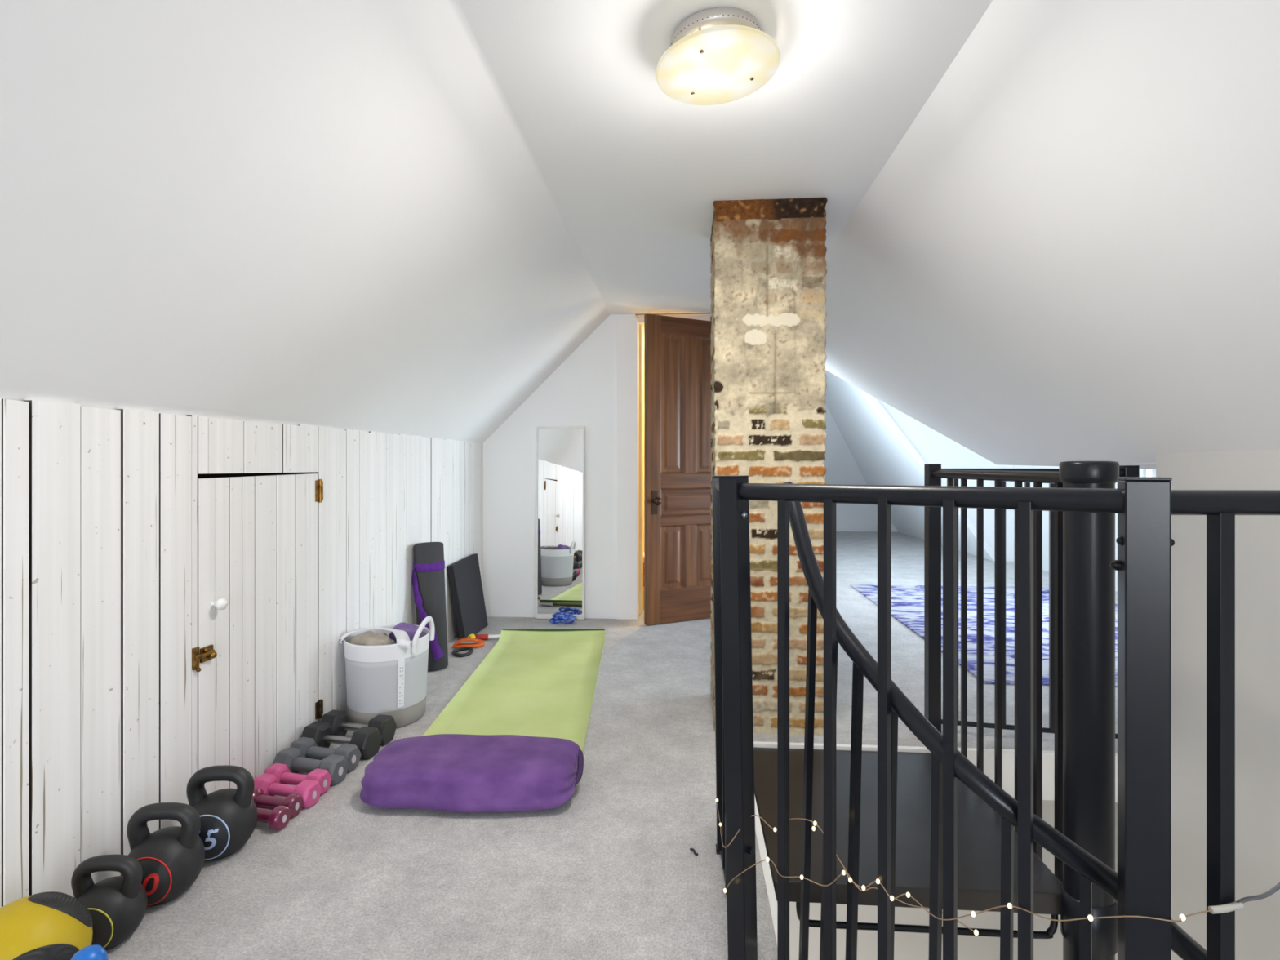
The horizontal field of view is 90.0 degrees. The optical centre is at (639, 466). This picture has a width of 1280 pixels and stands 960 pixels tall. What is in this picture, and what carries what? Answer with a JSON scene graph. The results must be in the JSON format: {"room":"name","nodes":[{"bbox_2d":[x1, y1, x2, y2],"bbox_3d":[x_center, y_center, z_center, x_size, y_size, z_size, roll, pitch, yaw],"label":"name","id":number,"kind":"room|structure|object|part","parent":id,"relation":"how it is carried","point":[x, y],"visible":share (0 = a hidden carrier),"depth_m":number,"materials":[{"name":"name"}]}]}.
{"room":"exercise studio","nodes":[
{"label":"exercise studio","id":0,"kind":"room"},
{"bbox_2d":[0,397,483,907],"bbox_3d":[-1.396,0.400,-0.099,0.061,1.200,8.800,0,0,4],"label":"wall","id":1,"kind":"structure","parent":0,"point":[99,506],"depth_m":1.55,"materials":[{"name":"white paint"}]},
{"bbox_2d":[191,473,323,794],"bbox_3d":[-1.198,0.507,2.072,0.062,0.962,0.629,0,0,4],"label":"door","id":2,"kind":"structure","parent":1,"relation":"in","point":[255,657],"depth_m":2.01,"materials":[{"name":"white paint"}]},
{"bbox_3d":[-1.205,0.393,1.833,0.042,0.034,0.034,0,0,4],"label":"knob","id":3,"kind":"part","parent":2,"relation":"part of","materials":[{"name":"white ceramic"}]},
{"bbox_2d":[0,0,1155,464],"bbox_3d":[1.262,-0.771,2.665,5.070,1.520,14.900,0,0,4],"label":"ceiling","id":4,"kind":"structure","parent":0,"point":[398,217],"depth_m":1.57,"materials":[{"name":"white paint"}]},
{"bbox_2d":[655,6,780,105],"bbox_3d":[0.180,-0.959,1.491,0.286,0.096,0.287,0,0,-10],"label":"ceiling lamp","id":5,"kind":"object","parent":4,"relation":"attached to","point":[717,55],"visible":1,"depth_m":1.45,"materials":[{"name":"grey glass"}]},
{"bbox_2d":[483,314,711,618],"bbox_3d":[-0.013,-0.005,4.303,2.270,2.010,0.209,0,0,0],"label":"wall","id":6,"kind":"structure","parent":0,"point":[581,391],"depth_m":4.24,"materials":[{"name":"white paint"}]},
{"bbox_2d":[616,318,639,619],"bbox_3d":[-0.080,0.014,4.260,0.137,1.972,0.144,0,0,4],"label":"trim","id":7,"kind":"structure","parent":6,"relation":"attached to","point":[627,329],"depth_m":4.19,"materials":[{"name":"white paint"}]},
{"bbox_2d":[639,324,643,613],"bbox_3d":[-0.024,0.020,4.418,0.080,1.960,0.160,0,0,4],"label":"trim","id":8,"kind":"structure","parent":6,"relation":"attached to","point":[641,330],"depth_m":4.34,"materials":[{"name":"beige paint"}]},
{"bbox_2d":[644,313,711,625],"bbox_3d":[0.333,0.018,4.127,0.634,1.951,0.098,0,0,-26],"label":"wooden door","id":9,"kind":"structure","parent":6,"relation":"in","point":[677,396],"depth_m":4.10,"materials":[{"name":"brown wood"}]},
{"bbox_3d":[0.104,0.225,3.997,0.054,0.150,0.064,0,0,-26],"label":"knob","id":10,"kind":"part","parent":9,"relation":"part of","materials":[{"name":"brown metal"}]},
{"bbox_3d":[0.203,0.577,4.098,0.175,0.403,0.028,0,0,-26],"label":"panel","id":11,"kind":"part","parent":9,"relation":"part of","materials":[{"name":"brown wood"}]},
{"bbox_3d":[0.203,-0.399,4.098,0.175,0.887,0.028,0,0,-26],"label":"panel","id":12,"kind":"part","parent":9,"relation":"part of","materials":[{"name":"brown wood"}]},
{"bbox_3d":[0.319,0.227,4.154,0.434,0.178,0.028,0,0,-26],"label":"panel","id":13,"kind":"part","parent":9,"relation":"part of","materials":[{"name":"brown wood"}]},
{"bbox_3d":[0.436,0.577,4.211,0.175,0.403,0.028,0,0,-26],"label":"panel","id":14,"kind":"part","parent":9,"relation":"part of","materials":[{"name":"brown wood"}]},
{"bbox_3d":[0.436,-0.399,4.211,0.175,0.887,0.028,0,0,-26],"label":"panel","id":15,"kind":"part","parent":9,"relation":"part of","materials":[{"name":"brown wood"}]},
{"bbox_2d":[106,531,1117,959],"bbox_3d":[1.247,1.070,2.666,5.100,0.140,14.900,0,0,4],"label":"floor","id":16,"kind":"structure","parent":0,"point":[611,872],"depth_m":1.66,"materials":[{"name":"grey carpet"}]},
{"bbox_2d":[0,891,93,959],"bbox_3d":[-1.132,0.900,1.173,0.200,0.200,0.198,0,0,4],"label":"medicine ball","id":17,"kind":"object","parent":16,"relation":"on","point":[50,925],"visible":0.98,"depth_m":1.16,"materials":[{"name":"yellow rubber"}]},
{"bbox_3d":[-1.057,0.895,1.129,0.026,0.095,0.119,0,0,32],"label":"grip panel","id":18,"kind":"part","parent":17,"relation":"part of","materials":[{"name":"black plastic"}]},
{"bbox_3d":[-1.095,0.843,1.216,0.096,0.085,0.077,0,0,4],"label":"grip panel","id":19,"kind":"part","parent":17,"relation":"part of","materials":[{"name":"black plastic"}]},
{"bbox_2d":[71,944,108,959],"bbox_3d":[-0.917,0.900,1.062,0.056,0.200,0.056,0,0,4],"label":"bottle","id":20,"kind":"object","parent":16,"relation":"on","point":[95,952],"visible":1,"depth_m":1.06,"materials":[{"name":"blue plastic"}]},
{"bbox_2d":[71,854,147,951],"bbox_3d":[-1.121,0.909,1.347,0.134,0.181,0.135,0,0,-5],"label":"kettlebell","id":21,"kind":"object","parent":16,"relation":"on","point":[117,905],"visible":0.77,"depth_m":1.33,"materials":[{"name":"black metal"}]},
{"bbox_3d":[-1.121,0.868,1.347,0.134,0.099,0.036,0,0,-5],"label":"handle","id":22,"kind":"part","parent":21,"relation":"part of","materials":[{"name":"black plastic"}]},
{"bbox_2d":[120,802,204,906],"bbox_3d":[-1.111,0.893,1.494,0.158,0.214,0.159,0,0,-4],"label":"kettlebell","id":23,"kind":"object","parent":16,"relation":"on","point":[171,859],"visible":0.76,"depth_m":1.47,"materials":[{"name":"black metal"}]},
{"bbox_3d":[-1.111,0.845,1.495,0.158,0.117,0.043,0,0,-4],"label":"handle","id":24,"kind":"part","parent":23,"relation":"part of","materials":[{"name":"black plastic"}]},
{"bbox_2d":[186,764,257,860],"bbox_3d":[-1.090,0.889,1.663,0.164,0.222,0.165,0,0,-4],"label":"kettlebell","id":25,"kind":"object","parent":16,"relation":"on","point":[228,816],"visible":0.87,"depth_m":1.64,"materials":[{"name":"black metal"}]},
{"bbox_3d":[-1.090,0.839,1.664,0.164,0.121,0.044,0,0,-4],"label":"handle","id":26,"kind":"part","parent":25,"relation":"part of","materials":[{"name":"black plastic"}]},
{"bbox_2d":[256,805,291,830],"bbox_3d":[-1.061,0.970,1.783,0.166,0.060,0.060,0,0,13],"label":"dumbbell","id":27,"kind":"object","parent":16,"relation":"on","point":[277,819],"visible":0.48,"depth_m":1.76,"materials":[{"name":"pink plastic"}]},
{"bbox_2d":[252,788,303,817],"bbox_3d":[-1.060,0.970,1.847,0.166,0.060,0.060,0,0,13],"label":"dumbbell","id":28,"kind":"object","parent":16,"relation":"on","point":[295,802],"visible":0.64,"depth_m":1.83,"materials":[{"name":"pink plastic"}]},
{"bbox_2d":[253,773,321,808],"bbox_3d":[-1.059,0.967,1.911,0.206,0.066,0.073,0,0,14],"label":"dumbbell","id":29,"kind":"object","parent":16,"relation":"on","point":[310,790],"visible":0.67,"depth_m":1.90,"materials":[{"name":"pink plastic"}]},
{"bbox_2d":[263,763,332,795],"bbox_3d":[-1.061,0.967,1.979,0.206,0.066,0.073,0,0,14],"label":"dumbbell","id":30,"kind":"object","parent":16,"relation":"on","point":[282,773],"visible":0.65,"depth_m":1.97,"materials":[{"name":"pink plastic"}]},
{"bbox_2d":[272,746,349,785],"bbox_3d":[-1.058,0.961,2.055,0.239,0.078,0.086,0,0,17],"label":"dumbbell","id":31,"kind":"object","parent":16,"relation":"on","point":[337,766],"visible":0.73,"depth_m":2.04,"materials":[{"name":"grey plastic"}]},
{"bbox_2d":[289,737,361,773],"bbox_3d":[-1.054,0.961,2.136,0.239,0.078,0.086,0,0,17],"label":"dumbbell","id":32,"kind":"object","parent":16,"relation":"on","point":[308,747],"visible":0.52,"depth_m":2.12,"materials":[{"name":"grey plastic"}]},
{"bbox_2d":[300,721,382,759],"bbox_3d":[-1.043,0.954,2.233,0.262,0.092,0.103,0,0,13],"label":"dumbbell","id":33,"kind":"object","parent":16,"relation":"on","point":[368,740],"visible":0.77,"depth_m":2.22,"materials":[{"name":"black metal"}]},
{"bbox_2d":[320,709,396,746],"bbox_3d":[-1.033,0.954,2.341,0.262,0.092,0.103,0,0,13],"label":"dumbbell","id":34,"kind":"object","parent":16,"relation":"on","point":[339,721],"visible":0.66,"depth_m":2.33,"materials":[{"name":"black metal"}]},
{"bbox_2d":[339,615,435,728],"bbox_3d":[-1.006,0.799,2.555,0.335,0.402,0.330,0,0,4],"label":"basket","id":35,"kind":"object","parent":16,"relation":"on","point":[391,679],"visible":0.94,"depth_m":2.43,"materials":[{"name":"grey fabric"}]},
{"bbox_2d":[347,631,396,645],"bbox_3d":[-1.050,0.730,2.513,0.194,0.168,0.155,0,0,32],"label":"cloth","id":36,"kind":"object","parent":35,"relation":"in","point":[368,637],"visible":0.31,"depth_m":2.48,"materials":[{"name":"fabric"}]},
{"bbox_3d":[-1.017,0.666,2.514,0.314,0.049,0.149,0,0,11],"label":"handle","id":37,"kind":"part","parent":35,"relation":"part of","materials":[{"name":"white fabric"}]},
{"bbox_2d":[388,622,426,642],"bbox_3d":[-0.937,0.724,2.590,0.142,0.186,0.131,0,0,20],"label":"cloth","id":38,"kind":"object","parent":35,"relation":"in","point":[411,629],"visible":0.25,"depth_m":2.56,"materials":[{"name":"fabric"}]},
{"bbox_3d":[-0.855,0.657,2.542,0.031,0.118,0.192,0,0,4],"label":"handle","id":39,"kind":"part","parent":35,"relation":"part of","materials":[{"name":"white fabric"}]},
{"bbox_2d":[412,542,448,671],"bbox_3d":[-1.040,0.690,3.175,0.167,0.620,0.166,0,0,4],"label":"rolled mat","id":40,"kind":"object","parent":16,"relation":"on","point":[428,571],"visible":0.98,"depth_m":3.12,"materials":[{"name":"grey plastic"}]},
{"bbox_2d":[451,646,473,657],"bbox_3d":[-0.949,0.990,3.423,0.108,0.027,0.142,0,0,4],"label":"ring","id":41,"kind":"object","parent":16,"relation":"on","point":[454,652],"visible":1,"depth_m":3.40,"materials":[{"name":"black plastic"}]},
{"bbox_2d":[447,553,488,639],"bbox_3d":[-1.021,0.774,3.830,0.112,0.451,0.430,0,0,4],"label":"foam slab","id":42,"kind":"object","parent":16,"relation":"on","point":[464,575],"visible":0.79,"depth_m":3.77,"materials":[{"name":"grey"}]},
{"bbox_2d":[452,633,484,648],"bbox_3d":[-0.948,0.965,3.541,0.170,0.056,0.103,0,0,-7],"label":"band","id":43,"kind":"object","parent":16,"relation":"on","point":[471,637],"visible":0.99,"depth_m":3.53,"materials":[{"name":"orange rubber"}]},
{"bbox_2d":[475,634,502,639],"bbox_3d":[-0.835,0.982,3.696,0.249,0.034,0.033,0,0,-9],"label":"stick","id":44,"kind":"object","parent":16,"relation":"on","point":[482,637],"visible":0.7,"depth_m":3.68,"materials":[{"name":"red plastic"}]},
{"bbox_3d":[-0.794,0.982,3.703,0.167,0.023,0.022,0,0,-9],"label":"rod","id":45,"kind":"part","parent":44,"relation":"part of","materials":[{"name":"white plastic"}]},
{"bbox_2d":[422,628,604,788],"bbox_3d":[-0.503,0.974,2.864,0.604,0.056,1.756,0,0,0],"label":"yoga mat","id":46,"kind":"object","parent":16,"relation":"on","point":[532,682],"visible":0.71,"depth_m":2.85,"materials":[{"name":"green plastic"}]},
{"bbox_2d":[360,733,583,812],"bbox_3d":[-0.502,0.933,1.969,0.658,0.122,0.318,0,0,2],"label":"bolster","id":47,"kind":"object","parent":46,"relation":"on","point":[444,772],"visible":1,"depth_m":1.86,"materials":[{"name":"purple fabric"}]},
{"bbox_3d":[-0.194,0.924,1.979,0.040,0.062,0.125,0,0,2],"label":"carry handle","id":48,"kind":"part","parent":47,"relation":"part of","materials":[{"name":"purple fabric"}]},
{"bbox_2d":[534,426,585,619],"bbox_3d":[-0.524,0.366,4.207,0.325,1.262,0.054,0,0,4],"label":"wall mirror","id":49,"kind":"object","parent":16,"relation":"on","point":[560,464],"visible":0.98,"depth_m":4.20,"materials":[{"name":"white mirror"}]},
{"bbox_2d":[549,612,577,624],"bbox_3d":[-0.490,0.968,4.084,0.179,0.074,0.086,0,0,4],"label":"coiled rope","id":50,"kind":"object","parent":16,"relation":"on","point":[557,619],"visible":1,"depth_m":4.06,"materials":[{"name":"blue fabric"}]},
{"bbox_2d":[689,848,697,855],"bbox_3d":[0.140,0.995,1.655,0.007,0.010,0.030,0,0,-33],"label":"scrap","id":51,"kind":"object","parent":16,"relation":"on","point":[691,849],"visible":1,"depth_m":1.65,"materials":[{"name":"black"}]},
{"bbox_2d":[754,795,777,944],"bbox_3d":[0.329,1.078,1.796,0.018,0.164,1.030,0,0,4],"label":"trim","id":52,"kind":"structure","parent":16,"relation":"attached to","point":[762,851],"depth_m":1.57,"materials":[{"name":"white paint"}]},
{"bbox_2d":[710,197,827,735],"bbox_3d":[0.501,0.000,2.591,0.422,1.999,0.419,0,0,4],"label":"brick chimney","id":53,"kind":"object","parent":16,"relation":"on","point":[768,313],"visible":0.79,"depth_m":2.39,"materials":[{"name":"brick"}]},
{"bbox_2d":[849,584,1117,687],"bbox_3d":[2.540,0.996,4.101,1.730,0.008,2.450,0,0,4],"label":"area rug","id":54,"kind":"object","parent":16,"relation":"on","point":[907,601],"visible":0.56,"depth_m":4.16,"materials":[{"name":"blue fabric"}]},
{"bbox_2d":[711,475,1279,959],"bbox_3d":[0.801,0.507,1.037,1.717,0.986,0.540,0,0,31],"label":"guard railing","id":55,"kind":"object","parent":16,"relation":"on","point":[1144,507],"visible":0.99,"depth_m":0.92,"materials":[{"name":"black metal"}]},
{"bbox_3d":[0.197,0.049,1.477,0.032,0.031,0.385,0,0,4],"label":"rail","id":56,"kind":"part","parent":55,"relation":"part of","materials":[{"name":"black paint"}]},
{"bbox_3d":[0.211,0.514,1.669,0.047,0.972,0.034,0,0,4],"label":"newel post","id":57,"kind":"part","parent":55,"relation":"part of","materials":[{"name":"black metal"}]},
{"bbox_3d":[0.209,0.991,1.476,0.016,0.016,0.385,0,0,2],"label":"rail","id":58,"kind":"part","parent":55,"relation":"part of","materials":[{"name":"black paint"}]},
{"bbox_3d":[0.196,0.511,1.277,0.056,0.979,0.056,0,0,44],"label":"newel post","id":59,"kind":"part","parent":55,"relation":"part of","materials":[{"name":"black metal"}]},
{"bbox_3d":[0.424,0.048,1.059,0.630,0.036,0.033,0,0,43],"label":"rail","id":60,"kind":"part","parent":55,"relation":"part of","materials":[{"name":"black metal"}]},
{"bbox_2d":[715,798,1279,935],"bbox_3d":[0.457,0.700,1.145,0.320,0.361,1.146,0,0,-39],"label":"string lights","id":61,"kind":"object","parent":55,"relation":"attached to","point":[1233,906],"visible":0.95,"depth_m":0.91,"materials":[{"name":"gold metal"}]},
{"bbox_3d":[0.852,0.543,0.818,0.182,0.048,0.016,0,0,6],"label":"cord","id":62,"kind":"part","parent":61,"relation":"part of","materials":[{"name":"grey plastic"}]},
{"bbox_3d":[0.661,0.509,0.840,0.048,0.982,0.048,0,0,27],"label":"newel post","id":63,"kind":"part","parent":55,"relation":"part of","materials":[{"name":"black metal"}]},
{"bbox_3d":[1.163,0.047,0.831,1.000,0.033,0.033,0,0,1],"label":"rail","id":64,"kind":"part","parent":55,"relation":"part of","materials":[{"name":"black metal"}]},
{"bbox_2d":[924,463,1139,738],"bbox_3d":[1.417,0.495,2.332,0.710,1.010,0.060,0,0,13],"label":"guard railing","id":65,"kind":"object","parent":16,"relation":"on","point":[932,515],"visible":0.28,"depth_m":2.38,"materials":[{"name":"black metal"}]},
{"bbox_3d":[1.100,0.497,2.404,0.046,1.006,0.046,0,0,4],"label":"newel post","id":66,"kind":"part","parent":65,"relation":"part of","materials":[{"name":"black metal"}]},
{"bbox_3d":[1.412,0.955,2.333,0.640,0.018,0.018,0,0,13],"label":"rail","id":67,"kind":"part","parent":65,"relation":"part of","materials":[{"name":"black metal"}]},
{"bbox_3d":[1.412,0.022,2.333,0.640,0.031,0.030,0,0,13],"label":"rail","id":68,"kind":"part","parent":65,"relation":"part of","materials":[{"name":"black metal"}]},
{"bbox_3d":[1.729,0.500,2.260,0.056,1.000,0.046,0,0,4],"label":"newel post","id":69,"kind":"part","parent":65,"relation":"part of","materials":[{"name":"black metal"}]},
{"bbox_2d":[643,358,644,551],"bbox_3d":[0.522,0.000,5.928,1.420,2.000,0.100,0,0,4],"label":"wall","id":70,"kind":"structure","parent":0,"point":[643,358],"depth_m":5.91,"materials":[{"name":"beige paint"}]},
{"bbox_2d":[635,312,711,358],"bbox_3d":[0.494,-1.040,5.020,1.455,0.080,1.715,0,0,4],"label":"door frame","id":71,"kind":"structure","parent":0,"point":[702,313],"depth_m":4.23,"materials":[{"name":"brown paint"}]},
{"bbox_2d":[824,403,866,503],"bbox_3d":[2.777,-0.486,8.928,2.760,2.111,2.014,0,0,4],"label":"wall","id":72,"kind":"structure","parent":0,"point":[842,468],"depth_m":9.26,"materials":[{"name":"white paint"}]},
{"bbox_2d":[835,503,897,532],"bbox_3d":[2.682,0.785,9.966,3.300,0.430,0.130,0,0,4],"label":"wall","id":73,"kind":"structure","parent":0,"point":[849,517],"depth_m":9.85,"materials":[{"name":"white paint"}]},
{"bbox_2d":[825,369,994,561],"bbox_3d":[2.988,-0.207,8.380,1.878,2.486,3.150,0,0,4],"label":"wall","id":74,"kind":"structure","parent":0,"point":[882,454],"depth_m":7.67,"materials":[{"name":"white paint"}]},
{"bbox_2d":[789,800,1062,959],"bbox_3d":[0.619,2.370,2.647,2.650,2.460,0.130,0,0,4],"label":"wall","id":75,"kind":"structure","parent":0,"point":[907,945],"depth_m":2.54,"materials":[{"name":"grey paint"}]},
{"bbox_2d":[876,398,1013,561],"bbox_3d":[3.081,-0.250,6.844,2.250,2.500,0.060,0,0,4],"label":"wall","id":76,"kind":"structure","parent":0,"point":[934,447],"depth_m":6.80,"materials":[{"name":"white paint"}]},
{"bbox_2d":[825,0,1279,469],"bbox_3d":[1.190,-0.514,0.104,1.048,1.057,9.780,0,0,4],"label":"ceiling","id":77,"kind":"structure","parent":0,"point":[1070,251],"depth_m":1.71,"materials":[{"name":"white paint"}]},
{"bbox_2d":[1013,465,1146,591],"bbox_3d":[3.826,-0.250,4.413,0.110,2.500,4.760,0,0,4],"label":"wall","id":78,"kind":"structure","parent":0,"point":[1142,471],"depth_m":6.14,"materials":[{"name":"grey paint"}]},
{"bbox_2d":[1146,468,1155,477],"bbox_3d":[3.786,0.000,3.935,0.060,1.200,1.800,0,0,4],"label":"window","id":79,"kind":"structure","parent":78,"relation":"in","point":[1150,473],"depth_m":4.78,"materials":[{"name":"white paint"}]},
{"bbox_2d":[1115,449,1279,959],"bbox_3d":[1.574,1.770,-1.107,0.100,3.660,7.220,0,0,4],"label":"wall","id":80,"kind":"structure","parent":0,"point":[1257,537],"depth_m":1.86,"materials":[{"name":"grey paint"}]},
{"bbox_2d":[753,741,1117,802],"bbox_3d":[1.070,1.078,2.262,1.394,0.164,0.020,0,0,4],"label":"trim","id":81,"kind":"structure","parent":80,"relation":"attached to","point":[1008,755],"depth_m":2.24,"materials":[{"name":"white paint"}]},
{"bbox_3d":[0.495,3.650,0.942,2.650,0.100,3.550,0,0,4],"label":"floor","id":82,"kind":"structure","parent":0,"visible":0},
{"bbox_2d":[753,461,1206,959],"bbox_3d":[0.990,1.794,1.643,1.373,3.613,1.536,0,0,4],"label":"spiral staircase","id":83,"kind":"structure","parent":82,"relation":"on","point":[1083,883],"depth_m":1.47,"materials":[{"name":"black metal"}]},
{"bbox_3d":[0.699,1.031,1.901,0.692,0.050,0.743,0,0,4],"label":"landing plate","id":84,"kind":"part","parent":83,"relation":"part of","materials":[{"name":"black metal"}]},
{"bbox_3d":[1.073,0.027,1.962,0.031,0.033,0.850,0,0,3],"label":"landing rail","id":85,"kind":"part","parent":83,"relation":"part of","materials":[{"name":"black metal"}]}
]}

